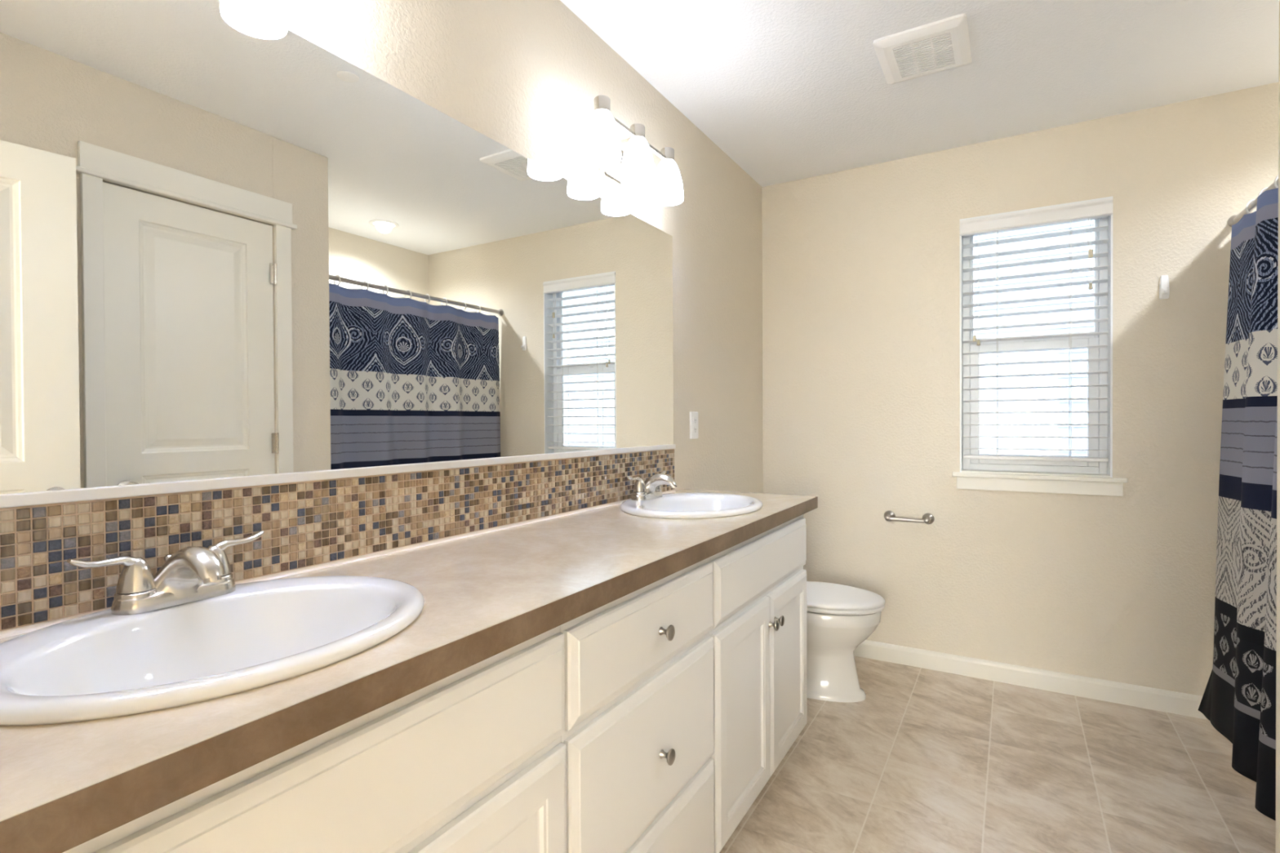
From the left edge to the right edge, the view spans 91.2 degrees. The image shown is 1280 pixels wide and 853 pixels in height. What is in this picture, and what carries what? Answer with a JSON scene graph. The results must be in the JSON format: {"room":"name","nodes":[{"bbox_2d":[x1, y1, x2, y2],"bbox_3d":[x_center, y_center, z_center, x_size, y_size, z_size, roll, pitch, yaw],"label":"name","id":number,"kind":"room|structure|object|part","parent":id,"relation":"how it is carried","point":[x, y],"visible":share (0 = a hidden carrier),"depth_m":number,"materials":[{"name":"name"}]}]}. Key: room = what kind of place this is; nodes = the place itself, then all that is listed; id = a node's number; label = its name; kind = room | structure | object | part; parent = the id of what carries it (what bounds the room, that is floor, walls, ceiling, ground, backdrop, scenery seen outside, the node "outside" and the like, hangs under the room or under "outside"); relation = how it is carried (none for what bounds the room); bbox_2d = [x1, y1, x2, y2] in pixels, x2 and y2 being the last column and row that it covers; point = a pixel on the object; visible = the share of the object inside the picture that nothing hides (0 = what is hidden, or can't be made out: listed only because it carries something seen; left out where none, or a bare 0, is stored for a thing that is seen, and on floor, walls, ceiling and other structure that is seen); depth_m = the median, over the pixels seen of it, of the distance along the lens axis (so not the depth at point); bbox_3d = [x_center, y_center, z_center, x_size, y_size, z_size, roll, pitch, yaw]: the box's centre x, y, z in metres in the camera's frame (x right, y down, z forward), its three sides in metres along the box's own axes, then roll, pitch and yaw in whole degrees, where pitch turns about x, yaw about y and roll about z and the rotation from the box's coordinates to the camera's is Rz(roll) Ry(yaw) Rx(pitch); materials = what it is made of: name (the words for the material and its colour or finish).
{"room":"bathroom","nodes":[
{"label":"bathroom","id":0,"kind":"room"},
{"bbox_2d":[233,0,763,493],"bbox_3d":[-0.257,-0.052,1.945,0.110,2.440,3.421,0,1,31],"label":"wall","id":1,"kind":"structure","parent":0,"point":[526,76],"depth_m":2.11,"materials":[{"name":"beige paint"}]},
{"bbox_2d":[0,448,675,638],"bbox_3d":[-0.442,0.185,1.512,0.014,0.171,2.264,0,1,31],"label":"backsplash","id":2,"kind":"structure","parent":1,"relation":"attached to","point":[308,526],"depth_m":1.16,"materials":[{"name":"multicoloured tile"}]},
{"bbox_2d":[0,0,675,508],"bbox_3d":[-0.445,-0.321,1.508,0.014,0.840,2.264,0,1,31],"label":"wall mirror","id":3,"kind":"object","parent":1,"relation":"attached to","point":[234,252],"visible":1,"depth_m":1.13,"materials":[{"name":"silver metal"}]},
{"bbox_2d":[583,94,683,205],"bbox_3d":[-0.031,-0.886,2.052,0.168,0.180,0.523,0,1,31],"label":"vanity light","id":4,"kind":"object","parent":1,"relation":"attached to","point":[633,167],"visible":1,"depth_m":2.00,"materials":[{"name":"white glass"}]},
{"bbox_3d":[-0.112,-0.863,1.862,0.113,0.137,0.113,0,1,31],"label":"lamp shade","id":5,"kind":"part","parent":4,"relation":"part of","materials":[{"name":"white glass"}]},
{"bbox_3d":[-0.093,-0.879,2.088,0.026,0.120,0.120,0,1,31],"label":"wall plate","id":6,"kind":"part","parent":4,"relation":"part of","materials":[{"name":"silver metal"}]},
{"bbox_3d":[-0.007,-0.865,2.038,0.113,0.137,0.113,0,1,31],"label":"lamp shade","id":7,"kind":"part","parent":4,"relation":"part of","materials":[{"name":"white glass"}]},
{"bbox_3d":[0.097,-0.867,2.214,0.113,0.137,0.113,0,1,31],"label":"lamp shade","id":8,"kind":"part","parent":4,"relation":"part of","materials":[{"name":"white glass"}]},
{"bbox_2d":[689,411,698,439],"bbox_3d":[0.231,-0.005,2.649,0.009,0.115,0.073,0,1,31],"label":"wall outlet","id":9,"kind":"object","parent":1,"relation":"attached to","point":[694,434],"visible":1,"depth_m":2.64,"materials":[{"name":"white plastic"}]},
{"bbox_2d":[693,417,697,423],"bbox_3d":[0.233,-0.025,2.648,0.003,0.028,0.033,0,1,31],"label":"socket","id":10,"kind":"object","parent":9,"relation":"attached to","point":[695,419],"depth_m":2.64,"materials":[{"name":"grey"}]},
{"bbox_2d":[693,426,697,433],"bbox_3d":[0.233,0.014,2.648,0.003,0.028,0.033,0,1,31],"label":"socket","id":11,"kind":"object","parent":9,"relation":"attached to","point":[695,428],"depth_m":2.64,"materials":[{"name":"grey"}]},
{"bbox_2d":[560,0,1279,186],"bbox_3d":[-0.120,-1.287,-0.875,5.400,0.080,8.401,0,1,31],"label":"ceiling","id":12,"kind":"structure","parent":0,"point":[788,91],"depth_m":2.22,"materials":[{"name":"paint"}]},
{"bbox_2d":[872,13,971,84],"bbox_3d":[0.966,-1.270,2.135,0.277,0.020,0.304,0,1,31],"label":"ceiling vent","id":13,"kind":"object","parent":12,"relation":"in","point":[946,41],"visible":1,"depth_m":2.10,"materials":[{"name":"white plastic"}]},
{"bbox_2d":[719,655,1275,852],"bbox_3d":[-0.106,1.218,-0.852,5.400,0.050,8.401,0,1,31],"label":"floor","id":14,"kind":"structure","parent":0,"point":[931,761],"depth_m":2.06,"materials":[{"name":"tile"}]},
{"bbox_2d":[62,625,566,852],"bbox_3d":[-0.537,0.750,0.819,0.548,0.860,0.832,0,1,31],"label":"vanity cabinet","id":15,"kind":"object","parent":14,"relation":"on","point":[473,759],"visible":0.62,"depth_m":0.79,"materials":[{"name":"white paint"}]},
{"bbox_2d":[0,488,817,852],"bbox_3d":[-0.181,0.291,1.434,0.542,0.042,2.364,0,1,31],"label":"countertop","id":16,"kind":"structure","parent":15,"relation":"on","point":[64,786],"depth_m":0.74,"materials":[{"name":"stone"}]},
{"bbox_2d":[66,530,264,615],"bbox_3d":[-0.657,0.217,0.916,0.145,0.087,0.252,0,1,31],"label":"faucet","id":17,"kind":"object","parent":16,"relation":"on","point":[190,574],"visible":1,"depth_m":0.89,"materials":[{"name":"silver metal"}]},
{"bbox_3d":[-0.732,0.204,0.870,0.044,0.058,0.097,0,1,31],"label":"lever handle","id":18,"kind":"part","parent":17,"relation":"part of","materials":[{"name":"silver metal"}]},
{"bbox_3d":[-0.713,0.220,0.949,0.014,0.051,0.014,0,1,31],"label":"drain rod","id":19,"kind":"part","parent":17,"relation":"part of","materials":[{"name":"silver metal"}]},
{"bbox_3d":[-0.692,0.250,0.937,0.055,0.022,0.157,0,1,31],"label":"plate","id":20,"kind":"part","parent":17,"relation":"part of","materials":[{"name":"silver metal"}]},
{"bbox_3d":[-0.654,0.211,0.914,0.136,0.075,0.100,0,1,31],"label":"spout","id":21,"kind":"part","parent":17,"relation":"part of","materials":[{"name":"silver metal"}]},
{"bbox_3d":[-0.653,0.202,1.003,0.044,0.058,0.097,0,1,31],"label":"lever handle","id":22,"kind":"part","parent":17,"relation":"part of","materials":[{"name":"silver metal"}]},
{"bbox_2d":[0,575,424,725],"bbox_3d":[-0.550,0.341,0.838,0.444,0.162,0.532,0,1,31],"label":"basin","id":23,"kind":"object","parent":16,"relation":"in","point":[103,664],"visible":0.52,"depth_m":0.85,"materials":[{"name":"white ceramic"}]},
{"bbox_2d":[626,470,677,501],"bbox_3d":[0.060,0.202,2.122,0.145,0.087,0.252,0,1,31],"label":"faucet","id":24,"kind":"object","parent":16,"relation":"on","point":[650,489],"visible":1,"depth_m":2.09,"materials":[{"name":"silver metal"}]},
{"bbox_3d":[-0.015,0.189,2.077,0.044,0.058,0.097,0,1,31],"label":"lever handle","id":25,"kind":"part","parent":24,"relation":"part of","materials":[{"name":"silver metal"}]},
{"bbox_3d":[0.025,0.235,2.144,0.055,0.022,0.157,0,1,31],"label":"plate","id":26,"kind":"part","parent":24,"relation":"part of","materials":[{"name":"silver metal"}]},
{"bbox_3d":[0.064,0.187,2.210,0.044,0.058,0.097,0,1,31],"label":"lever handle","id":27,"kind":"part","parent":24,"relation":"part of","materials":[{"name":"silver metal"}]},
{"bbox_3d":[0.063,0.196,2.121,0.136,0.075,0.100,0,1,31],"label":"spout","id":28,"kind":"part","parent":24,"relation":"part of","materials":[{"name":"silver metal"}]},
{"bbox_2d":[619,493,762,519],"bbox_3d":[0.170,0.326,2.049,0.444,0.162,0.532,0,1,31],"label":"basin","id":29,"kind":"object","parent":16,"relation":"in","point":[673,505],"visible":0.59,"depth_m":2.14,"materials":[{"name":"white ceramic"}]},
{"bbox_3d":[-0.228,0.817,0.880,0.020,0.562,0.406,0,1,31],"label":"door","id":30,"kind":"part","parent":15,"relation":"part of","materials":[{"name":"white paint"}]},
{"bbox_2d":[560,557,714,852],"bbox_3d":[-0.170,0.743,1.436,0.548,0.860,0.602,0,1,31],"label":"vanity cabinet","id":31,"kind":"object","parent":14,"relation":"on","point":[637,738],"visible":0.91,"depth_m":1.26,"materials":[{"name":"white paint"}]},
{"bbox_3d":[0.030,0.428,1.314,0.020,0.169,0.595,0,1,31],"label":"drawer","id":32,"kind":"part","parent":31,"relation":"part of","materials":[{"name":"white paint"}]},
{"bbox_3d":[0.056,0.430,1.310,0.030,0.033,0.031,0,1,31],"label":"knob","id":33,"kind":"part","parent":31,"relation":"part of","materials":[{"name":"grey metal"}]},
{"bbox_3d":[0.058,0.690,1.312,0.030,0.033,0.031,0,1,31],"label":"knob","id":34,"kind":"part","parent":31,"relation":"part of","materials":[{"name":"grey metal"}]},
{"bbox_3d":[0.033,0.965,1.319,0.020,0.254,0.595,0,1,31],"label":"drawer","id":35,"kind":"part","parent":31,"relation":"part of","materials":[{"name":"white paint"}]},
{"bbox_2d":[708,514,807,852],"bbox_3d":[0.195,0.735,2.050,0.548,0.860,0.824,0,1,31],"label":"vanity cabinet","id":36,"kind":"object","parent":14,"relation":"on","point":[758,633],"visible":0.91,"depth_m":1.82,"materials":[{"name":"white paint"}]},
{"bbox_3d":[0.292,0.806,1.755,0.020,0.562,0.406,0,1,31],"label":"door","id":37,"kind":"part","parent":36,"relation":"part of","materials":[{"name":"white paint"}]},
{"bbox_3d":[0.407,0.602,1.899,0.030,0.033,0.031,0,1,31],"label":"knob","id":38,"kind":"part","parent":36,"relation":"part of","materials":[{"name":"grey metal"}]},
{"bbox_3d":[0.432,0.601,1.942,0.030,0.033,0.031,0,1,31],"label":"knob","id":39,"kind":"part","parent":36,"relation":"part of","materials":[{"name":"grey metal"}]},
{"bbox_3d":[0.499,0.802,2.103,0.020,0.562,0.396,0,1,31],"label":"door","id":40,"kind":"part","parent":36,"relation":"part of","materials":[{"name":"white paint"}]},
{"bbox_2d":[806,581,884,702],"bbox_3d":[0.724,0.783,2.790,0.690,0.743,0.440,0,1,31],"label":"toilet","id":41,"kind":"object","parent":14,"relation":"on","point":[840,618],"visible":0.49,"depth_m":2.64,"materials":[{"name":"white ceramic"}]},
{"bbox_3d":[0.815,0.756,2.736,0.476,0.017,0.372,0,1,31],"label":"seat","id":42,"kind":"part","parent":41,"relation":"part of","materials":[{"name":"white plastic"}]},
{"bbox_3d":[0.815,0.733,2.736,0.478,0.022,0.374,0,1,31],"label":"lid","id":43,"kind":"part","parent":41,"relation":"part of","materials":[{"name":"white plastic"}]},
{"bbox_2d":[761,82,1278,696],"bbox_3d":[1.832,-0.071,2.779,2.849,2.440,0.150,0,1,31],"label":"wall","id":44,"kind":"structure","parent":0,"point":[861,265],"depth_m":2.79,"materials":[{"name":"beige paint"}]},
{"bbox_2d":[884,511,934,524],"bbox_3d":[1.276,0.438,2.987,0.226,0.053,0.072,0,1,31],"label":"paper holder","id":45,"kind":"object","parent":44,"relation":"attached to","point":[889,516],"visible":1,"depth_m":2.97,"materials":[{"name":"grey metal"}]},
{"bbox_3d":[1.202,0.438,3.031,0.053,0.053,0.072,0,1,31],"label":"post","id":46,"kind":"part","parent":45,"relation":"part of","materials":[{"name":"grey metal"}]},
{"bbox_3d":[1.351,0.438,2.943,0.053,0.053,0.072,0,1,31],"label":"post","id":47,"kind":"part","parent":45,"relation":"part of","materials":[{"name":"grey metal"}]},
{"bbox_2d":[853,640,1208,719],"bbox_3d":[1.485,1.107,2.905,1.904,0.085,0.014,0,1,31],"label":"baseboard","id":48,"kind":"structure","parent":44,"relation":"attached to","point":[1140,696],"depth_m":2.74,"materials":[{"name":"white paint"}]},
{"bbox_2d":[952,195,1127,496],"bbox_3d":[1.763,-0.335,2.800,0.644,1.245,0.180,0,1,31],"label":"window","id":49,"kind":"structure","parent":44,"relation":"in","point":[1079,477],"depth_m":2.75,"materials":[{"name":"white plastic"}]},
{"bbox_3d":[1.779,-0.105,2.845,0.494,0.561,0.026,0,1,31],"label":"sash","id":50,"kind":"part","parent":49,"relation":"part of","materials":[{"name":"white plastic"}]},
{"bbox_3d":[1.790,-0.649,2.865,0.494,0.545,0.026,0,1,31],"label":"sash","id":51,"kind":"part","parent":49,"relation":"part of","materials":[{"name":"white plastic"}]},
{"bbox_2d":[960,198,1112,462],"bbox_3d":[1.741,-0.398,2.781,0.567,1.100,0.082,0,1,31],"label":"window blind","id":52,"kind":"object","parent":49,"relation":"attached to","point":[1098,209],"visible":1,"depth_m":2.77,"materials":[{"name":"white plastic"}]},
{"bbox_3d":[1.544,-0.648,2.873,0.019,0.475,0.003,0,1,31],"label":"tilt cord","id":53,"kind":"part","parent":52,"relation":"part of","materials":[{"name":"white fabric"}]},
{"bbox_3d":[1.630,-0.369,2.857,0.015,1.042,0.065,0,1,17],"label":"ladder cord","id":54,"kind":"part","parent":52,"relation":"part of","materials":[{"name":"white fabric"}]},
{"bbox_3d":[1.750,0.142,2.796,0.546,0.016,0.052,0,1,31],"label":"rail","id":55,"kind":"part","parent":52,"relation":"part of","materials":[{"name":"white plastic"}]},
{"bbox_3d":[1.866,-0.369,2.716,0.015,1.042,0.065,0,1,17],"label":"ladder cord","id":56,"kind":"part","parent":52,"relation":"part of","materials":[{"name":"white fabric"}]},
{"bbox_3d":[1.908,-0.745,2.653,0.032,0.281,0.004,0,1,31],"label":"lift cord","id":57,"kind":"part","parent":52,"relation":"part of","materials":[{"name":"white fabric"}]},
{"bbox_3d":[1.766,0.218,2.805,0.644,0.025,0.180,0,1,31],"label":"sill","id":58,"kind":"part","parent":49,"relation":"part of","materials":[{"name":"white paint"}]},
{"bbox_2d":[1159,275,1169,299],"bbox_3d":[2.101,-0.561,2.507,0.032,0.094,0.033,0,1,31],"label":"wall hook","id":59,"kind":"object","parent":44,"relation":"attached to","point":[1164,290],"visible":1,"depth_m":2.51,"materials":[{"name":"white plastic"}]},
{"bbox_3d":[2.100,-0.541,2.505,0.018,0.027,0.028,0,1,31],"label":"hook arm","id":60,"kind":"part","parent":59,"relation":"part of","materials":[{"name":"white plastic"}]},
{"bbox_2d":[1227,178,1278,226],"bbox_3d":[1.924,-0.782,1.790,0.048,0.048,1.441,0,1,31],"label":"shower rod","id":61,"kind":"object","parent":44,"relation":"attached to","point":[1233,220],"visible":0.56,"depth_m":2.28,"materials":[{"name":"silver metal"}]},
{"bbox_2d":[1245,199,1254,213],"bbox_3d":[2.182,-0.779,2.223,0.048,0.056,0.006,0,1,31],"label":"curtain ring","id":62,"kind":"object","parent":61,"relation":"hanging from","point":[1252,200],"visible":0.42,"depth_m":2.23,"materials":[{"name":"white"}]},
{"bbox_2d":[1257,186,1268,196],"bbox_3d":[2.114,-0.778,2.110,0.006,0.056,0.048,-1,1,-41],"label":"curtain ring","id":63,"kind":"object","parent":61,"relation":"hanging from","point":[1264,188],"visible":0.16,"depth_m":2.12,"materials":[{"name":"white"}]},
{"bbox_2d":[1274,174,1278,188],"bbox_3d":[2.036,-0.776,1.977,0.048,0.056,0.006,0,1,36],"label":"curtain ring","id":64,"kind":"object","parent":61,"relation":"hanging from","point":[1277,176],"visible":0.73,"depth_m":1.99,"materials":[{"name":"white"}]},
{"label":"curtain ring","id":65,"kind":"object","parent":61,"relation":"hanging from","visible":0},
{"bbox_2d":[1198,187,1278,821],"bbox_3d":[1.875,0.188,1.831,0.123,1.870,1.392,0,1,31],"label":"shower curtain","id":66,"kind":"object","parent":65,"relation":"hanging from","point":[1238,700],"visible":0.95,"depth_m":2.01,"materials":[{"name":"blue fabric"}]},
{"bbox_2d":[1275,0,1279,852],"bbox_3d":[0.899,-0.045,0.483,0.100,2.440,1.870,0,1,31],"label":"wall","id":67,"kind":"structure","parent":0,"point":[1277,651],"depth_m":1.30,"materials":[{"name":"beige paint"}]},
{"label":"outside","id":68,"kind":"structure","parent":0,"visible":0},
{"bbox_3d":[1.708,1.487,4.158,9.000,0.100,2.040,0,1,31],"label":"ground","id":69,"kind":"structure","parent":68,"visible":0},
{"bbox_2d":[973,219,1094,456],"bbox_3d":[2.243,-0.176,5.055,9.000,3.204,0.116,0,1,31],"label":"window glass","id":70,"kind":"object","parent":69,"relation":"on","point":[1079,353],"depth_m":4.60,"materials":[{"name":"grey"}]}
]}

